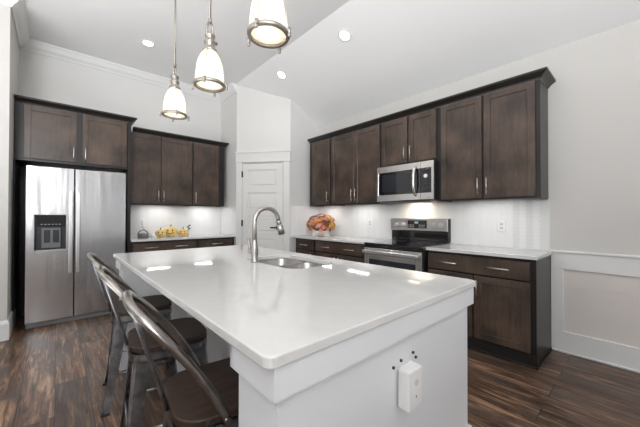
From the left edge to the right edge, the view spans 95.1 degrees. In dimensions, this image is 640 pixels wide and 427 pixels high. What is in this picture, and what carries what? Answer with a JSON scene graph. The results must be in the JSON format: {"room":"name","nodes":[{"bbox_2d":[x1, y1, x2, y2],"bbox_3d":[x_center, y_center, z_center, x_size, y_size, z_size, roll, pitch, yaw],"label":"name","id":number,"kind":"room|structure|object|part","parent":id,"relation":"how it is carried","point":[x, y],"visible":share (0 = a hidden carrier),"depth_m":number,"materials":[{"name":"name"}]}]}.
{"room":"kitchen","nodes":[
{"label":"kitchen","id":0,"kind":"room"},
{"bbox_2d":[0,4,18,320],"bbox_3d":[-5.202,-0.484,1.779,4.640,3.460,1.080,1,-1,-42],"label":"wall","id":1,"kind":"structure","parent":0,"point":[9,46],"depth_m":2.92,"materials":[{"name":"grey paint"}]},
{"bbox_2d":[0,308,15,341],"bbox_3d":[-5.046,1.147,1.601,4.656,0.195,0.656,1,-1,-42],"label":"baseboard","id":2,"kind":"structure","parent":1,"relation":"attached to","point":[6,327],"depth_m":2.91,"materials":[{"name":"white paint"}]},
{"bbox_2d":[0,0,236,101],"bbox_3d":[-4.164,-2.143,2.593,7.250,0.124,1.078,1,-1,-42],"label":"crown molding","id":3,"kind":"structure","parent":1,"relation":"attached to","point":[18,9],"depth_m":4.06,"materials":[{"name":"white paint"}]},
{"bbox_2d":[19,48,220,234],"bbox_3d":[-2.388,-0.453,4.971,3.814,3.460,0.100,1,-1,-42],"label":"wall","id":4,"kind":"structure","parent":0,"point":[43,77],"depth_m":4.30,"materials":[{"name":"white paint"}]},
{"bbox_2d":[13,94,228,172],"bbox_3d":[-2.591,-0.940,4.295,2.598,0.706,0.638,1,-1,-42],"label":"upper cabinet","id":5,"kind":"object","parent":4,"relation":"attached to","point":[43,136],"depth_m":3.55,"materials":[{"name":"brown wood"}]},
{"bbox_3d":[-3.147,-0.925,3.429,0.457,0.600,0.020,1,-1,-42],"label":"door","id":6,"kind":"part","parent":5,"relation":"part of","materials":[{"name":"brown wood"}]},
{"bbox_3d":[-2.766,-0.922,3.772,0.458,0.600,0.020,1,-1,-42],"label":"door","id":7,"kind":"part","parent":5,"relation":"part of","materials":[{"name":"brown wood"}]},
{"bbox_2d":[131,132,191,205],"bbox_3d":[-2.497,-0.649,4.564,0.894,1.045,0.361,1,-1,-42],"label":"upper cabinet","id":8,"kind":"object","parent":4,"relation":"attached to","point":[161,167],"visible":0.89,"depth_m":4.43,"materials":[{"name":"brown wood"}]},
{"bbox_3d":[-2.577,-0.657,4.310,0.412,1.017,0.020,1,-1,-42],"label":"door","id":9,"kind":"part","parent":8,"relation":"part of","materials":[{"name":"brown wood"}]},
{"bbox_3d":[-2.248,-0.654,4.606,0.450,1.017,0.020,1,-1,-42],"label":"door","id":10,"kind":"part","parent":8,"relation":"part of","materials":[{"name":"brown wood"}]},
{"bbox_2d":[130,205,220,236],"bbox_3d":[-2.388,0.118,4.895,1.496,0.487,0.007,1,-1,-42],"label":"backsplash","id":11,"kind":"structure","parent":4,"relation":"attached to","point":[202,220],"depth_m":4.89,"materials":[{"name":"white tile"}]},
{"bbox_2d":[139,219,144,225],"bbox_3d":[-2.764,0.138,4.543,0.072,0.116,0.009,1,-1,-42],"label":"wall outlet","id":12,"kind":"object","parent":11,"relation":"attached to","point":[141,221],"visible":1,"depth_m":4.54,"materials":[{"name":"white plastic"}]},
{"bbox_2d":[192,142,223,206],"bbox_3d":[-1.963,-0.644,5.043,0.539,1.045,0.361,1,-1,-42],"label":"upper cabinet","id":13,"kind":"object","parent":4,"relation":"attached to","point":[207,160],"visible":0.94,"depth_m":4.93,"materials":[{"name":"brown wood"}]},
{"bbox_2d":[24,0,348,84],"bbox_3d":[-1.478,-2.289,-0.479,7.330,0.120,9.440,1,-1,-42],"label":"ceiling","id":14,"kind":"structure","parent":0,"point":[109,30],"depth_m":3.48,"materials":[{"name":"white paint"}]},
{"bbox_2d":[141,39,154,46],"bbox_3d":[-2.214,-2.190,3.768,0.166,0.006,0.166,1,-1,-42],"label":"recessed light","id":15,"kind":"object","parent":14,"relation":"in","point":[145,42],"visible":1,"depth_m":3.77,"materials":[{"name":"white paint"}]},
{"bbox_2d":[159,0,189,121],"bbox_3d":[-1.266,-1.514,2.558,0.206,1.376,0.206,0,0,0],"label":"pendant light","id":16,"kind":"object","parent":14,"relation":"hanging from","point":[174,104],"visible":1,"depth_m":2.52,"materials":[{"name":"white glass"}]},
{"bbox_3d":[-1.267,-0.975,2.554,0.184,0.220,0.184,0,-1,-6],"label":"lamp shade","id":17,"kind":"part","parent":16,"relation":"part of","materials":[{"name":"white glass"}]},
{"bbox_2d":[164,113,184,117],"bbox_3d":[-1.267,-0.865,2.553,0.172,0.004,0.172,0,-1,-6],"label":"diffuser","id":18,"kind":"object","parent":16,"relation":"attached to","point":[168,115],"depth_m":2.58,"materials":[{"name":"white glass"}]},
{"bbox_2d":[169,75,180,90],"bbox_3d":[-1.266,-1.143,2.555,0.091,0.126,0.091,0,-1,13],"label":"socket","id":19,"kind":"object","parent":16,"relation":"attached to","point":[174,81],"depth_m":2.53,"materials":[{"name":"grey metal"}]},
{"bbox_3d":[-1.266,-1.727,2.560,0.024,0.901,0.024,0,-1,-6],"label":"rod","id":20,"kind":"part","parent":16,"relation":"part of","materials":[{"name":"grey metal"}]},
{"bbox_2d":[191,0,227,96],"bbox_3d":[-0.741,-1.518,1.975,0.206,1.376,0.206,0,-1,32],"label":"pendant light","id":21,"kind":"object","parent":14,"relation":"hanging from","point":[209,73],"visible":1,"depth_m":1.93,"materials":[{"name":"white glass"}]},
{"bbox_3d":[-0.742,-0.979,1.970,0.184,0.220,0.184,0,-1,24],"label":"lamp shade","id":22,"kind":"part","parent":21,"relation":"part of","materials":[{"name":"white glass"}]},
{"bbox_2d":[196,81,222,89],"bbox_3d":[-0.742,-0.869,1.969,0.172,0.004,0.172,0,-1,24],"label":"diffuser","id":23,"kind":"object","parent":21,"relation":"attached to","point":[208,85],"depth_m":1.98,"materials":[{"name":"white glass"}]},
{"bbox_3d":[-0.741,-1.731,1.977,0.024,0.901,0.024,0,-1,24],"label":"rod","id":24,"kind":"part","parent":21,"relation":"part of","materials":[{"name":"grey metal"}]},
{"bbox_2d":[203,32,217,51],"bbox_3d":[-0.736,-1.148,1.976,0.106,0.126,0.092,1,-1,-42],"label":"socket","id":25,"kind":"object","parent":21,"relation":"attached to","point":[209,42],"depth_m":1.94,"materials":[{"name":"grey metal"}]},
{"bbox_2d":[247,0,290,53],"bbox_3d":[-0.249,-1.522,1.429,0.206,1.376,0.206,0,-1,-25],"label":"pendant light","id":26,"kind":"object","parent":14,"relation":"hanging from","point":[267,28],"visible":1,"depth_m":1.38,"materials":[{"name":"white glass"}]},
{"bbox_3d":[-0.250,-0.983,1.424,0.184,0.220,0.184,1,-1,-42],"label":"lamp shade","id":27,"kind":"part","parent":26,"relation":"part of","materials":[{"name":"white glass"}]},
{"bbox_2d":[251,26,285,44],"bbox_3d":[-0.250,-0.873,1.423,0.172,0.004,0.172,1,-1,-42],"label":"diffuser","id":28,"kind":"object","parent":26,"relation":"attached to","point":[262,35],"depth_m":1.43,"materials":[{"name":"white glass"}]},
{"bbox_2d":[221,85,318,251],"bbox_3d":[-0.926,-0.443,5.298,1.204,3.449,1.370,1,-1,-42],"label":"wall","id":29,"kind":"structure","parent":0,"point":[251,119],"depth_m":4.90,"materials":[{"name":"white paint"}]},
{"bbox_2d":[220,206,235,234],"bbox_3d":[-1.620,0.121,5.157,0.007,0.487,0.625,1,-1,-42],"label":"backsplash","id":30,"kind":"structure","parent":29,"relation":"attached to","point":[228,214],"depth_m":5.14,"materials":[{"name":"white tile"}]},
{"bbox_2d":[235,150,290,251],"bbox_3d":[-0.951,0.122,4.805,0.966,2.310,0.084,0,-1,9],"label":"door","id":31,"kind":"structure","parent":29,"relation":"in","point":[258,185],"depth_m":4.83,"materials":[{"name":"white paint"}]},
{"bbox_3d":[-0.951,0.220,4.837,0.700,2.095,0.020,0,-1,9],"label":"panel","id":32,"kind":"part","parent":31,"relation":"part of","materials":[{"name":"white paint"}]},
{"bbox_2d":[290,206,318,235],"bbox_3d":[-0.254,0.121,4.972,0.612,0.487,0.007,1,-1,-42],"label":"backsplash","id":33,"kind":"structure","parent":29,"relation":"attached to","point":[299,215],"depth_m":4.92,"materials":[{"name":"white tile"}]},
{"bbox_2d":[0,314,639,426],"bbox_3d":[-0.991,1.285,-0.067,8.654,0.100,9.440,1,-1,-42],"label":"floor","id":34,"kind":"structure","parent":0,"point":[53,375],"depth_m":2.12,"materials":[{"name":"brown wood"}]},
{"bbox_2d":[12,159,25,319],"bbox_3d":[-3.533,0.334,3.464,0.104,1.857,0.599,1,-1,-42],"label":"end panel","id":35,"kind":"object","parent":34,"relation":"on","point":[19,172],"visible":0.8,"depth_m":3.62,"materials":[{"name":"black wood"}]},
{"bbox_2d":[24,165,125,328],"bbox_3d":[-3.066,0.368,3.711,0.912,1.786,0.777,1,-1,-42],"label":"refrigerator","id":36,"kind":"object","parent":34,"relation":"on","point":[70,215],"visible":0.92,"depth_m":3.39,"materials":[{"name":"silver metal"}]},
{"bbox_3d":[-3.054,0.338,3.316,0.401,1.723,0.062,1,-1,-42],"label":"freezer door","id":37,"kind":"part","parent":36,"relation":"part of","materials":[{"name":"silver metal"}]},
{"bbox_3d":[-3.035,0.078,3.298,0.258,0.117,0.016,1,-1,-42],"label":"dispenser panel","id":38,"kind":"part","parent":36,"relation":"part of","materials":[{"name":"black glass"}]},
{"bbox_3d":[-2.888,0.218,3.388,0.036,0.940,0.056,1,-1,-42],"label":"fridge handle","id":39,"kind":"part","parent":36,"relation":"part of","materials":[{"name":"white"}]},
{"bbox_2d":[73,169,125,315],"bbox_3d":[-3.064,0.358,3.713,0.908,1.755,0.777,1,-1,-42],"label":"door","id":40,"kind":"structure","parent":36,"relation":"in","point":[99,197],"depth_m":3.56,"materials":[{"name":"silver metal"}]},
{"bbox_2d":[123,122,130,252],"bbox_3d":[-2.771,0.021,4.162,0.038,2.498,0.584,1,-1,-42],"label":"end panel","id":41,"kind":"object","parent":34,"relation":"on","point":[128,171],"visible":0.26,"depth_m":3.95,"materials":[{"name":"brown wood"}]},
{"bbox_2d":[87,253,176,417],"bbox_3d":[-1.317,0.758,2.084,0.542,0.991,0.454,0,-1,-35],"label":"bar stool","id":42,"kind":"object","parent":34,"relation":"on","point":[161,303],"visible":0.64,"depth_m":1.91,"materials":[{"name":"grey metal"}]},
{"bbox_3d":[-1.518,0.964,2.145,0.134,0.555,0.107,0,-1,10],"label":"leg","id":43,"kind":"part","parent":42,"relation":"part of","materials":[{"name":"grey metal"}]},
{"bbox_3d":[-1.321,0.962,1.894,0.136,0.555,0.136,0,-1,-35],"label":"leg","id":44,"kind":"part","parent":42,"relation":"part of","materials":[{"name":"grey metal"}]},
{"bbox_3d":[-1.283,0.656,2.110,0.360,0.028,0.356,0,-1,-35],"label":"seat","id":45,"kind":"part","parent":42,"relation":"part of","materials":[{"name":"brown wood"}]},
{"bbox_3d":[-1.283,0.693,2.109,0.364,0.045,0.360,0,-1,-35],"label":"seat frame","id":46,"kind":"part","parent":42,"relation":"part of","materials":[{"name":"grey metal"}]},
{"bbox_3d":[-1.178,1.030,1.958,0.368,0.016,0.016,0,-1,-35],"label":"foot rail","id":47,"kind":"part","parent":42,"relation":"part of","materials":[{"name":"grey metal"}]},
{"bbox_3d":[-1.048,0.964,2.069,0.134,0.555,0.107,0,-1,10],"label":"leg","id":48,"kind":"part","parent":42,"relation":"part of","materials":[{"name":"grey metal"}]},
{"bbox_2d":[96,265,207,426],"bbox_3d":[-0.864,0.754,1.571,0.542,0.991,0.454,0,-1,-35],"label":"bar stool","id":49,"kind":"object","parent":34,"relation":"on","point":[193,331],"visible":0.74,"depth_m":1.45,"materials":[{"name":"grey metal"}]},
{"bbox_3d":[-1.065,0.960,1.631,0.134,0.555,0.107,0,-1,10],"label":"leg","id":50,"kind":"part","parent":49,"relation":"part of","materials":[{"name":"grey metal"}]},
{"bbox_3d":[-0.980,1.026,1.486,0.016,0.016,0.364,0,-1,-35],"label":"foot rail","id":51,"kind":"part","parent":49,"relation":"part of","materials":[{"name":"grey metal"}]},
{"bbox_3d":[-0.871,0.958,1.359,0.107,0.555,0.134,0,-1,10],"label":"leg","id":52,"kind":"part","parent":49,"relation":"part of","materials":[{"name":"grey metal"}]},
{"bbox_3d":[-0.936,1.028,1.741,0.368,0.016,0.016,0,-1,-35],"label":"foot rail","id":53,"kind":"part","parent":49,"relation":"part of","materials":[{"name":"grey metal"}]},
{"bbox_3d":[-0.830,0.689,1.595,0.364,0.045,0.360,0,-1,-35],"label":"seat frame","id":54,"kind":"part","parent":49,"relation":"part of","materials":[{"name":"grey metal"}]},
{"bbox_3d":[-0.830,0.652,1.596,0.360,0.028,0.356,0,-1,-35],"label":"seat","id":55,"kind":"part","parent":49,"relation":"part of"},
{"bbox_3d":[-0.595,0.960,1.555,0.134,0.555,0.107,0,-1,10],"label":"leg","id":56,"kind":"part","parent":49,"relation":"part of","materials":[{"name":"grey metal"}]},
{"bbox_2d":[130,239,197,252],"bbox_3d":[-2.413,0.831,4.456,0.894,0.883,0.616,1,-1,-42],"label":"drawer","id":57,"kind":"object","parent":34,"relation":"on","point":[145,246],"visible":0.21,"depth_m":4.23,"materials":[{"name":"brown wood"}]},
{"bbox_2d":[130,233,235,241],"bbox_3d":[-2.180,0.376,4.657,1.504,0.030,0.634,1,-1,-42],"label":"countertop","id":58,"kind":"structure","parent":57,"relation":"on","point":[195,236],"depth_m":4.44,"materials":[{"name":"white stone"}]},
{"bbox_2d":[137,230,148,237],"bbox_3d":[-2.622,0.297,4.338,0.148,0.119,0.148,0,-1,-31],"label":"basket","id":59,"kind":"object","parent":58,"relation":"on","point":[139,235],"visible":1,"depth_m":4.30,"materials":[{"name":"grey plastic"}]},
{"bbox_2d":[155,227,165,236],"bbox_3d":[-2.436,0.283,4.472,0.149,0.150,0.153,0,-1,-25],"label":"jack o lantern","id":60,"kind":"object","parent":58,"relation":"on","point":[159,233],"visible":0.98,"depth_m":4.42,"materials":[{"name":"yellow ceramic"}]},
{"bbox_2d":[164,224,177,235],"bbox_3d":[-2.365,0.266,4.636,0.196,0.188,0.200,0,-1,-22],"label":"jack o lantern","id":61,"kind":"object","parent":58,"relation":"on","point":[170,231],"visible":0.9,"depth_m":4.57,"materials":[{"name":"yellow"}]},
{"bbox_2d":[178,227,187,235],"bbox_3d":[-2.195,0.285,4.689,0.149,0.150,0.153,0,-1,-18],"label":"jack o lantern","id":62,"kind":"object","parent":58,"relation":"on","point":[182,232],"visible":0.96,"depth_m":4.64,"materials":[{"name":"yellow ceramic"}]},
{"bbox_2d":[122,290,238,426],"bbox_3d":[-0.405,0.750,1.076,0.542,0.991,0.454,0,-1,-35],"label":"bar stool","id":63,"kind":"object","parent":34,"relation":"on","point":[206,395],"visible":0.68,"depth_m":0.96,"materials":[{"name":"grey metal"}]},
{"bbox_3d":[-0.606,0.957,1.136,0.134,0.555,0.107,0,-1,10],"label":"leg","id":64,"kind":"part","parent":63,"relation":"part of","materials":[{"name":"grey metal"}]},
{"bbox_3d":[-0.371,0.648,1.101,0.360,0.028,0.356,0,-1,-35],"label":"seat","id":65,"kind":"part","parent":63,"relation":"part of","materials":[{"name":"brown wood"}]},
{"bbox_3d":[-0.371,0.686,1.101,0.364,0.045,0.360,0,-1,-35],"label":"seat frame","id":66,"kind":"part","parent":63,"relation":"part of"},
{"bbox_2d":[198,237,233,247],"bbox_3d":[-1.856,0.836,4.958,0.604,0.883,0.616,1,-1,-42],"label":"base cabinet","id":67,"kind":"object","parent":34,"relation":"on","point":[226,241],"visible":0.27,"depth_m":4.74,"materials":[{"name":"brown wood"}]},
{"bbox_2d":[116,260,473,426],"bbox_3d":[-0.486,0.812,1.978,1.179,0.884,2.444,1,-1,-42],"label":"kitchen island","id":68,"kind":"object","parent":34,"relation":"on","point":[351,382],"visible":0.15,"depth_m":0.97,"materials":[{"name":"white paint"}]},
{"bbox_3d":[-1.222,0.818,2.796,1.135,0.884,0.200,1,-1,-42],"label":"panel","id":69,"kind":"part","parent":68,"relation":"part of","materials":[{"name":"white paint"}]},
{"bbox_2d":[113,245,474,368],"bbox_3d":[-0.482,0.354,1.978,1.225,0.030,2.450,1,-1,-42],"label":"island countertop","id":70,"kind":"structure","parent":68,"relation":"on","point":[275,316],"depth_m":1.22,"materials":[{"name":"white stone"}]},
{"bbox_2d":[247,206,284,261],"bbox_3d":[-0.394,0.143,2.154,0.283,0.396,0.109,1,-1,-42],"label":"faucet","id":71,"kind":"object","parent":70,"relation":"on","point":[252,247],"visible":1,"depth_m":2.06,"materials":[{"name":"silver metal"}]},
{"bbox_3d":[-0.496,0.233,2.097,0.032,0.107,0.056,1,-1,-42],"label":"lever","id":72,"kind":"part","parent":71,"relation":"part of","materials":[{"name":"silver metal"}]},
{"bbox_2d":[258,258,323,268],"bbox_3d":[-0.233,0.472,2.123,0.424,0.200,0.682,1,-1,-42],"label":"sink","id":73,"kind":"object","parent":70,"relation":"in","point":[289,263],"visible":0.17,"depth_m":2.34,"materials":[{"name":"silver metal"}]},
{"bbox_3d":[-0.344,0.472,2.246,0.384,0.200,0.310,1,-1,-42],"label":"bowl","id":74,"kind":"part","parent":73,"relation":"part of","materials":[{"name":"silver metal"}]},
{"bbox_3d":[-0.123,0.466,2.001,0.384,0.190,0.310,1,-1,-42],"label":"bowl","id":75,"kind":"part","parent":73,"relation":"part of","materials":[{"name":"silver metal"}]},
{"bbox_3d":[-0.486,1.159,1.975,1.171,0.190,2.436,1,-1,-42],"label":"island baseboard","id":76,"kind":"part","parent":68,"relation":"part of","materials":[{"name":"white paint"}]},
{"bbox_3d":[0.250,0.805,1.161,1.135,0.884,0.200,1,-1,-42],"label":"panel","id":77,"kind":"part","parent":68,"relation":"part of","materials":[{"name":"white paint"}]},
{"bbox_2d":[392,351,421,412],"bbox_3d":[0.331,0.608,1.064,0.160,0.166,0.054,1,-1,-42],"label":"wall outlet","id":78,"kind":"object","parent":68,"relation":"attached to","point":[410,373],"visible":1,"depth_m":1.03,"materials":[{"name":"white plastic"}]},
{"bbox_2d":[296,238,314,254],"bbox_3d":[-0.045,0.837,4.743,0.616,0.883,0.479,1,-1,-42],"label":"base cabinet","id":79,"kind":"object","parent":34,"relation":"on","point":[304,246],"visible":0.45,"depth_m":4.54,"materials":[{"name":"brown wood"}]},
{"bbox_3d":[-0.229,0.485,4.560,0.020,0.142,0.400,1,-1,-42],"label":"drawer","id":80,"kind":"part","parent":79,"relation":"part of","materials":[{"name":"brown wood"}]},
{"bbox_3d":[-0.230,0.864,4.556,0.020,0.575,0.400,1,-1,-42],"label":"cabinet door","id":81,"kind":"part","parent":79,"relation":"part of","materials":[{"name":"brown wood"}]},
{"bbox_2d":[315,240,363,262],"bbox_3d":[0.454,0.833,4.189,0.616,0.883,1.009,1,-1,-42],"label":"base cabinet","id":82,"kind":"object","parent":34,"relation":"on","point":[330,249],"visible":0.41,"depth_m":3.99,"materials":[{"name":"brown wood"}]},
{"bbox_3d":[0.089,0.861,4.202,0.020,0.575,0.462,1,-1,-42],"label":"cabinet door","id":83,"kind":"part","parent":82,"relation":"part of","materials":[{"name":"brown wood"}]},
{"bbox_3d":[0.248,0.481,4.030,0.020,0.142,0.935,1,-1,-42],"label":"drawer","id":84,"kind":"part","parent":82,"relation":"part of","materials":[{"name":"brown wood"}]},
{"bbox_2d":[290,235,391,243],"bbox_3d":[0.270,0.377,4.395,0.619,0.030,1.559,1,-1,-42],"label":"countertop","id":85,"kind":"structure","parent":82,"relation":"on","point":[347,239],"depth_m":4.22,"materials":[{"name":"white stone"}]},
{"bbox_2d":[306,213,335,235],"bbox_3d":[0.011,0.178,4.747,0.487,0.368,0.376,0,0,6],"label":"flower arrangement","id":86,"kind":"object","parent":85,"relation":"on","point":[320,225],"visible":1,"depth_m":4.68,"materials":[{"name":"orange plant"}]},
{"bbox_3d":[0.405,0.859,3.851,0.020,0.575,0.463,1,-1,-42],"label":"cabinet door","id":87,"kind":"part","parent":82,"relation":"part of","materials":[{"name":"brown wood"}]},
{"bbox_2d":[362,218,450,272],"bbox_3d":[1.014,0.665,3.488,0.704,1.208,0.780,1,-1,-42],"label":"range","id":88,"kind":"object","parent":34,"relation":"on","point":[409,254],"visible":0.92,"depth_m":3.43,"materials":[{"name":"silver metal"}]},
{"bbox_3d":[0.772,0.453,3.274,0.056,0.046,0.740,1,-1,-42],"label":"oven handle","id":89,"kind":"part","parent":88,"relation":"part of","materials":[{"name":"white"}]},
{"bbox_3d":[0.802,0.700,3.300,0.029,0.583,0.756,1,-1,-42],"label":"oven door","id":90,"kind":"part","parent":88,"relation":"part of","materials":[{"name":"silver metal"}]},
{"bbox_3d":[0.808,0.388,3.308,0.036,0.033,0.760,1,-1,-42],"label":"trim","id":91,"kind":"part","parent":88,"relation":"part of","materials":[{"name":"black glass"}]},
{"bbox_2d":[364,240,444,248],"bbox_3d":[1.011,0.362,3.490,0.586,0.022,0.766,1,-1,-42],"label":"cooktop","id":92,"kind":"object","parent":88,"relation":"in","point":[388,244],"depth_m":3.42,"materials":[{"name":"black glass"}]},
{"bbox_2d":[428,250,552,369],"bbox_3d":[1.631,0.823,2.880,0.616,0.883,0.948,1,-1,-42],"label":"base cabinet","id":93,"kind":"object","parent":34,"relation":"on","point":[509,316],"visible":0.67,"depth_m":2.55,"materials":[{"name":"brown wood"}]},
{"bbox_3d":[1.273,0.861,2.887,0.020,0.570,0.434,1,-1,-42],"label":"cabinet door","id":94,"kind":"part","parent":93,"relation":"part of","materials":[{"name":"brown wood"}]},
{"bbox_3d":[1.428,0.689,2.674,0.036,0.165,0.012,1,-1,-42],"label":"door handle","id":95,"kind":"part","parent":93,"relation":"part of","materials":[{"name":"silver metal"}]},
{"bbox_3d":[1.424,0.481,2.723,0.020,0.153,0.884,1,-1,-42],"label":"drawer","id":96,"kind":"part","parent":93,"relation":"part of","materials":[{"name":"brown wood"}]},
{"bbox_2d":[426,244,551,259],"bbox_3d":[1.641,0.365,2.894,0.591,0.030,0.951,1,-1,-42],"label":"countertop","id":97,"kind":"structure","parent":93,"relation":"on","point":[530,254],"depth_m":2.76,"materials":[{"name":"white stone"}]},
{"bbox_3d":[1.544,0.480,2.547,0.036,0.012,0.175,1,-1,-42],"label":"drawer handle","id":98,"kind":"part","parent":93,"relation":"part of","materials":[{"name":"silver metal"}]},
{"bbox_3d":[1.574,0.858,2.552,0.020,0.570,0.434,1,-1,-42],"label":"cabinet door","id":99,"kind":"part","parent":93,"relation":"part of","materials":[{"name":"brown wood"}]},
{"bbox_2d":[237,0,639,126],"bbox_3d":[1.737,-1.908,2.412,1.324,0.823,9.440,1,-1,-42],"label":"ceiling","id":100,"kind":"structure","parent":0,"point":[397,50],"depth_m":3.19,"materials":[{"name":"white paint"}]},
{"bbox_2d":[276,70,286,78],"bbox_3d":[-0.570,-2.057,4.346,0.146,0.080,0.166,0,-1,-38],"label":"recessed light","id":101,"kind":"object","parent":100,"relation":"in","point":[280,74],"visible":1,"depth_m":4.34,"materials":[{"name":"white paint"}]},
{"bbox_2d":[338,28,351,41],"bbox_3d":[0.287,-2.064,3.395,0.146,0.080,0.166,0,-1,-38],"label":"recessed light","id":102,"kind":"object","parent":100,"relation":"in","point":[344,35],"visible":1,"depth_m":3.39,"materials":[{"name":"white paint"}]},
{"bbox_2d":[319,20,639,347],"bbox_3d":[2.190,-0.141,2.806,0.100,2.810,9.240,1,-1,-42],"label":"wall","id":103,"kind":"structure","parent":0,"point":[594,98],"depth_m":2.56,"materials":[{"name":"grey paint"}]},
{"bbox_2d":[310,138,331,206],"bbox_3d":[0.095,-0.644,4.793,0.361,1.045,0.509,1,-1,-42],"label":"upper cabinet","id":104,"kind":"object","parent":103,"relation":"attached to","point":[320,152],"visible":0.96,"depth_m":4.69,"materials":[{"name":"brown wood"}]},
{"bbox_2d":[331,124,385,205],"bbox_3d":[0.579,-0.648,4.256,0.361,1.045,0.934,1,-1,-42],"label":"upper cabinet","id":105,"kind":"object","parent":103,"relation":"attached to","point":[356,155],"visible":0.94,"depth_m":4.12,"materials":[{"name":"brown wood"}]},
{"bbox_3d":[0.333,-0.653,4.328,0.020,1.017,0.458,1,-1,-42],"label":"door","id":106,"kind":"part","parent":105,"relation":"part of","materials":[{"name":"brown wood"}]},
{"bbox_3d":[0.638,-0.656,3.989,0.020,1.017,0.434,1,-1,-42],"label":"door","id":107,"kind":"part","parent":105,"relation":"part of","materials":[{"name":"brown wood"}]},
{"bbox_2d":[381,108,437,166],"bbox_3d":[1.149,-0.884,3.624,0.361,0.583,0.769,1,-1,-42],"label":"upper cabinet","id":108,"kind":"object","parent":103,"relation":"attached to","point":[413,138],"visible":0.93,"depth_m":3.48,"materials":[{"name":"brown wood"}]},
{"bbox_3d":[0.928,-0.889,3.669,0.020,0.555,0.376,1,-1,-42],"label":"door","id":109,"kind":"part","parent":108,"relation":"part of","materials":[{"name":"brown wood"}]},
{"bbox_2d":[377,160,437,203],"bbox_3d":[1.106,-0.355,3.580,0.476,0.460,0.762,1,-1,-42],"label":"microwave","id":110,"kind":"object","parent":108,"relation":"attached to","point":[416,182],"visible":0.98,"depth_m":3.41,"materials":[{"name":"silver metal"}]},
{"bbox_3d":[0.936,-0.369,3.533,0.023,0.430,0.596,1,-1,-42],"label":"door","id":111,"kind":"part","parent":110,"relation":"part of","materials":[{"name":"silver metal"}]},
{"bbox_3d":[1.068,-0.369,3.321,0.074,0.349,0.030,1,-1,-42],"label":"handle","id":112,"kind":"part","parent":110,"relation":"part of","materials":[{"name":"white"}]},
{"bbox_3d":[1.183,-0.371,3.259,0.021,0.277,0.130,1,-1,-42],"label":"control panel","id":113,"kind":"part","parent":110,"relation":"part of","materials":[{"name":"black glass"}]},
{"bbox_3d":[1.190,-0.371,3.251,0.023,0.430,0.156,1,-1,-42],"label":"control frame","id":114,"kind":"part","parent":110,"relation":"part of","materials":[{"name":"silver metal"}]},
{"bbox_3d":[1.181,-0.892,3.388,0.020,0.555,0.340,1,-1,-42],"label":"door","id":115,"kind":"part","parent":108,"relation":"part of","materials":[{"name":"brown wood"}]},
{"bbox_2d":[319,199,549,250],"bbox_3d":[1.070,0.114,3.968,0.007,0.487,3.268,1,-1,-42],"label":"backsplash","id":116,"kind":"structure","parent":103,"relation":"attached to","point":[527,221],"depth_m":3.27,"materials":[{"name":"white tile"}]},
{"bbox_2d":[368,219,371,226],"bbox_3d":[0.738,0.141,4.322,0.009,0.116,0.072,1,-1,-42],"label":"wall outlet","id":117,"kind":"object","parent":116,"relation":"attached to","point":[369,220],"visible":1,"depth_m":4.32,"materials":[{"name":"white plastic"}]},
{"bbox_2d":[498,220,505,231],"bbox_3d":[1.889,0.131,3.044,0.009,0.116,0.072,1,-1,-42],"label":"wall outlet","id":118,"kind":"object","parent":116,"relation":"attached to","point":[501,224],"visible":1,"depth_m":3.04,"materials":[{"name":"white plastic"}]},
{"bbox_2d":[438,79,547,201],"bbox_3d":[1.716,-0.657,2.992,0.361,1.045,0.924,1,-1,-42],"label":"upper cabinet","id":119,"kind":"object","parent":103,"relation":"attached to","point":[494,145],"visible":1,"depth_m":2.81,"materials":[{"name":"brown wood"}]},
{"bbox_2d":[307,67,555,143],"bbox_3d":[0.994,-1.207,3.797,0.362,0.066,3.199,1,-1,-42],"label":"crown molding","id":120,"kind":"structure","parent":119,"relation":"on","point":[544,74],"depth_m":3.09,"materials":[{"name":"brown wood"}]},
{"bbox_3d":[1.471,-0.663,3.063,0.020,1.017,0.412,1,-1,-42],"label":"door","id":121,"kind":"part","parent":119,"relation":"part of","materials":[{"name":"brown wood"}]},
{"bbox_3d":[1.567,-0.271,2.910,0.036,0.165,0.012,1,-1,-42],"label":"door handle","id":122,"kind":"part","parent":119,"relation":"part of","materials":[{"name":"silver metal"}]},
{"bbox_3d":[1.621,-0.271,2.851,0.036,0.165,0.012,1,-1,-42],"label":"door handle","id":123,"kind":"part","parent":119,"relation":"part of","materials":[{"name":"silver metal"}]},
{"bbox_3d":[1.762,-0.665,2.740,0.020,1.017,0.418,1,-1,-42],"label":"door","id":124,"kind":"part","parent":119,"relation":"part of","materials":[{"name":"brown wood"}]},
{"bbox_2d":[551,250,639,372],"bbox_3d":[3.660,0.788,1.062,0.035,0.925,4.490,1,-1,-42],"label":"wainscot","id":125,"kind":"structure","parent":103,"relation":"attached to","point":[618,355],"depth_m":2.54,"materials":[{"name":"white paint"}]},
{"bbox_2d":[563,269,639,347],"bbox_3d":[3.675,0.781,1.069,0.004,0.580,4.480,1,-1,-42],"label":"wall panel","id":126,"kind":"object","parent":103,"relation":"attached to","point":[601,306],"visible":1,"depth_m":2.48,"materials":[{"name":"white paint"}]}
]}

